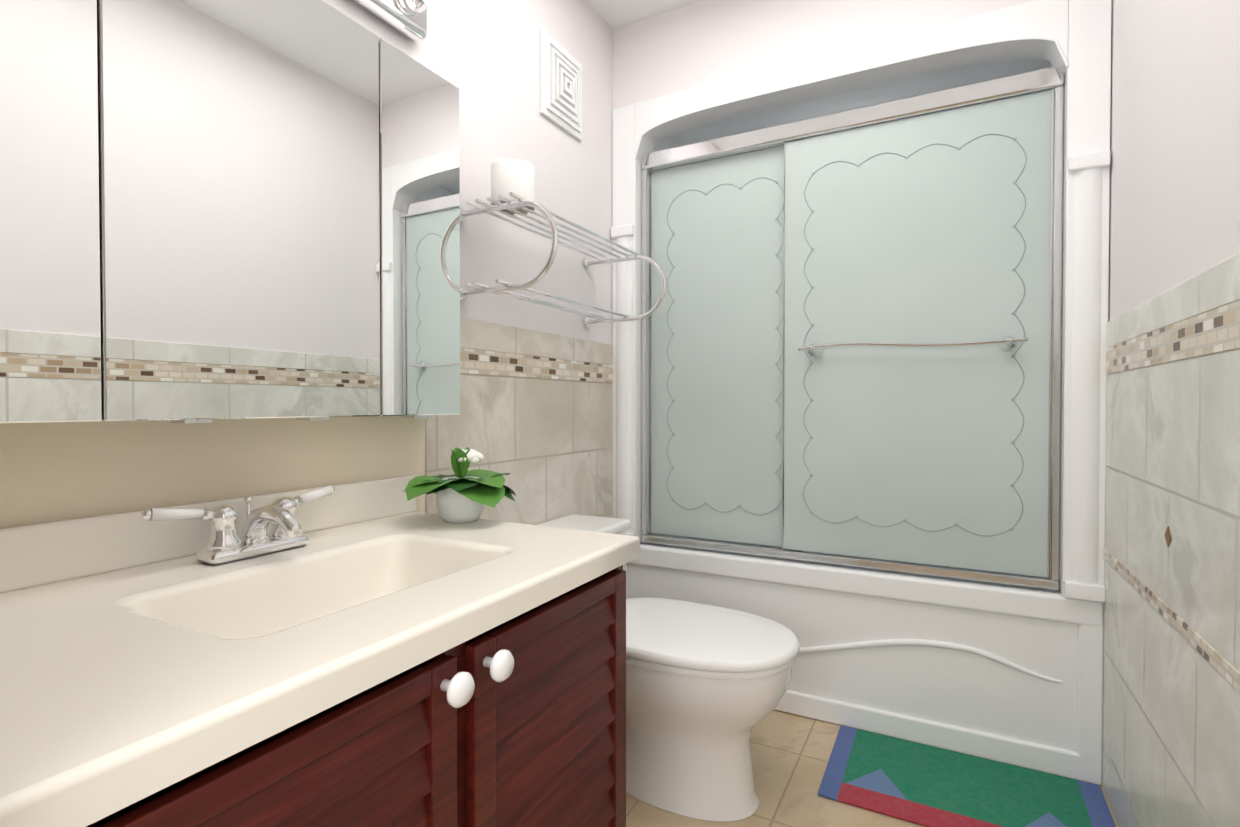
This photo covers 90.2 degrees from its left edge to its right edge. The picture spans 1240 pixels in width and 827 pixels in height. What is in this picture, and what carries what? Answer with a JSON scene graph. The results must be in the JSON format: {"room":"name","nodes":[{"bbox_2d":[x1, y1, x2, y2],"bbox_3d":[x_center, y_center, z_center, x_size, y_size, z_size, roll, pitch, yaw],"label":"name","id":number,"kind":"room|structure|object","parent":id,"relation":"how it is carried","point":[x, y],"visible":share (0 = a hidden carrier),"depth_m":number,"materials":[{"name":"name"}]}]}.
{"room":"bathroom","nodes":[
{"label":"bathroom","id":0,"kind":"room"},
{"bbox_2d":[323,0,612,344],"bbox_3d":[-0.614,-0.216,1.356,0.100,2.440,4.080,0,1,28],"label":"wall","id":1,"kind":"structure","parent":0,"point":[483,56],"depth_m":1.86,"materials":[{"name":"white paint"}]},
{"bbox_2d":[0,416,425,527],"bbox_3d":[-0.712,0.507,1.076,0.002,1.000,0.997,0,1,28],"label":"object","id":2,"kind":"structure","parent":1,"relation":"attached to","point":[52,471],"depth_m":1.03,"materials":[{"name":"beige"}]},
{"bbox_2d":[0,0,459,422],"bbox_3d":[-0.657,-0.369,1.039,0.118,0.766,0.984,0,1,28],"label":"upper cabinet","id":3,"kind":"object","parent":1,"relation":"attached to","point":[210,210],"visible":1,"depth_m":0.97,"materials":[{"name":"silver mirror"}]},
{"bbox_2d":[353,0,455,41],"bbox_3d":[-0.587,-0.933,1.096,0.181,0.130,0.765,0,1,28],"label":"vanity light","id":4,"kind":"object","parent":1,"relation":"attached to","point":[407,18],"visible":1,"depth_m":1.37,"materials":[{"name":"silver metal"}]},
{"bbox_2d":[425,373,611,524],"bbox_3d":[-0.253,0.443,1.929,0.006,1.106,0.941,0,1,28],"label":"wall tiles","id":5,"kind":"structure","parent":1,"relation":"attached to","point":[545,443],"depth_m":1.90,"materials":[{"name":"beige tile"}]},
{"bbox_2d":[460,318,612,364],"bbox_3d":[-0.252,-0.215,1.919,0.009,0.078,0.941,0,1,28],"label":"cap","id":6,"kind":"object","parent":1,"relation":"attached to","point":[480,335],"visible":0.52,"depth_m":1.87,"materials":[{"name":"beige tile"}]},
{"bbox_2d":[460,347,612,382],"bbox_3d":[-0.252,-0.143,1.920,0.008,0.066,0.941,0,1,28],"label":"tile border","id":7,"kind":"object","parent":1,"relation":"attached to","point":[476,361],"depth_m":1.87,"materials":[{"name":"tile"}]},
{"bbox_2d":[540,29,581,140],"bbox_3d":[-0.180,-1.065,2.016,0.031,0.260,0.236,0,1,28],"label":"air vent","id":8,"kind":"object","parent":1,"relation":"in","point":[560,86],"visible":0.98,"depth_m":1.98,"materials":[{"name":"white plastic"}]},
{"bbox_2d":[460,192,665,327],"bbox_3d":[-0.134,-0.419,1.819,0.306,0.244,0.705,0,1,28],"label":"towel rack","id":9,"kind":"object","parent":1,"relation":"attached to","point":[505,288],"visible":0.92,"depth_m":1.73,"materials":[{"name":"silver metal"}]},
{"bbox_2d":[491,159,534,213],"bbox_3d":[-0.279,-0.588,1.608,0.114,0.104,0.114,0,1,28],"label":"toilet roll","id":10,"kind":"object","parent":9,"relation":"on","point":[516,176],"visible":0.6,"depth_m":1.56,"materials":[{"name":"white paper"}]},
{"bbox_2d":[587,0,701,28],"bbox_3d":[0.092,-1.481,0.961,1.703,0.100,4.080,0,1,28],"label":"ceiling","id":11,"kind":"structure","parent":0,"point":[614,14],"depth_m":2.21,"materials":[{"name":"white paint"}]},
{"bbox_2d":[613,0,1033,108],"bbox_3d":[0.658,-1.294,2.022,1.503,0.303,0.095,0,1,28],"label":"wall","id":12,"kind":"structure","parent":0,"point":[696,45],"depth_m":2.09,"materials":[{"name":"white paint"}]},
{"bbox_2d":[626,710,1117,826],"bbox_3d":[0.092,1.058,0.995,1.703,0.100,4.080,0,1,28],"label":"floor","id":13,"kind":"structure","parent":0,"point":[790,754],"depth_m":1.64,"materials":[{"name":"tile"}]},
{"bbox_2d":[0,475,639,826],"bbox_3d":[-0.441,0.574,0.908,0.632,0.868,0.946,0,1,28],"label":"bathroom vanity","id":14,"kind":"object","parent":13,"relation":"on","point":[376,653],"visible":0.98,"depth_m":0.79,"materials":[{"name":"brown wood"}]},
{"bbox_2d":[141,485,334,564],"bbox_3d":[-0.573,0.187,1.016,0.143,0.097,0.320,0,1,28],"label":"faucet","id":15,"kind":"object","parent":14,"relation":"on","point":[285,543],"depth_m":1.00,"materials":[{"name":"silver metal"}]},
{"bbox_2d":[403,447,515,522],"bbox_3d":[-0.347,0.152,1.332,0.247,0.158,0.248,0,1,28],"label":"plant","id":16,"kind":"object","parent":14,"relation":"on","point":[464,494],"visible":1,"depth_m":1.29,"materials":[{"name":"green plant"}]},
{"bbox_2d":[537,514,799,821],"bbox_3d":[0.084,0.666,1.703,0.796,0.662,0.450,0,1,28],"label":"toilet","id":17,"kind":"object","parent":13,"relation":"on","point":[707,686],"visible":0.56,"depth_m":1.53,"materials":[{"name":"white ceramic"}]},
{"bbox_2d":[611,0,1111,784],"bbox_3d":[0.813,-0.128,2.328,1.497,2.234,0.817,0,1,28],"label":"shower","id":18,"kind":"object","parent":13,"relation":"on","point":[859,402],"visible":0.92,"depth_m":1.93,"materials":[{"name":"glass"}]},
{"bbox_2d":[624,536,1103,784],"bbox_3d":[0.818,0.740,2.348,1.497,0.499,0.797,0,1,28],"label":"tub","id":19,"kind":"object","parent":18,"relation":"in","point":[1005,671],"depth_m":1.86,"materials":[{"name":"white plastic"}]},
{"bbox_2d":[818,725,1115,826],"bbox_3d":[0.897,0.994,1.630,0.658,0.010,0.389,0,1,28],"label":"rug","id":20,"kind":"object","parent":13,"relation":"on","point":[918,783],"visible":1,"depth_m":1.63,"materials":[{"name":"green fabric"}]},
{"bbox_2d":[1108,0,1239,321],"bbox_3d":[0.799,-0.206,0.600,0.100,2.440,4.080,0,1,28],"label":"wall","id":21,"kind":"structure","parent":0,"point":[1174,215],"depth_m":1.18,"materials":[{"name":"white paint"}]},
{"bbox_2d":[1102,348,1239,826],"bbox_3d":[0.832,0.459,0.783,0.006,1.104,1.938,0,1,28],"label":"wall tiles","id":22,"kind":"structure","parent":21,"relation":"attached to","point":[1171,725],"depth_m":1.14,"materials":[{"name":"beige tile"}]},
{"bbox_2d":[1164,526,1171,546],"bbox_3d":[1.035,0.232,1.163,0.006,0.040,0.040,0,1,28],"label":"insert","id":23,"kind":"object","parent":22,"relation":"attached to","point":[1168,537],"visible":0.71,"depth_m":1.16,"materials":[{"name":"brown tile"}]},
{"bbox_2d":[1104,548,1239,692],"bbox_3d":[0.831,0.382,0.783,0.008,0.025,1.938,0,1,28],"label":"tile border","id":24,"kind":"object","parent":22,"relation":"attached to","point":[1224,668],"depth_m":1.08,"materials":[{"name":"tile"}]},
{"bbox_2d":[1106,252,1239,347],"bbox_3d":[0.831,-0.195,0.775,0.009,0.068,1.938,0,1,28],"label":"wall tile","id":25,"kind":"object","parent":21,"relation":"attached to","point":[1214,287],"visible":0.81,"depth_m":1.09,"materials":[{"name":"beige tile"}]},
{"bbox_2d":[1106,300,1239,373],"bbox_3d":[0.832,-0.127,0.776,0.008,0.068,1.938,0,1,28],"label":"tile border","id":26,"kind":"object","parent":21,"relation":"attached to","point":[1213,331],"depth_m":1.10,"materials":[{"name":"tile"}]}
]}

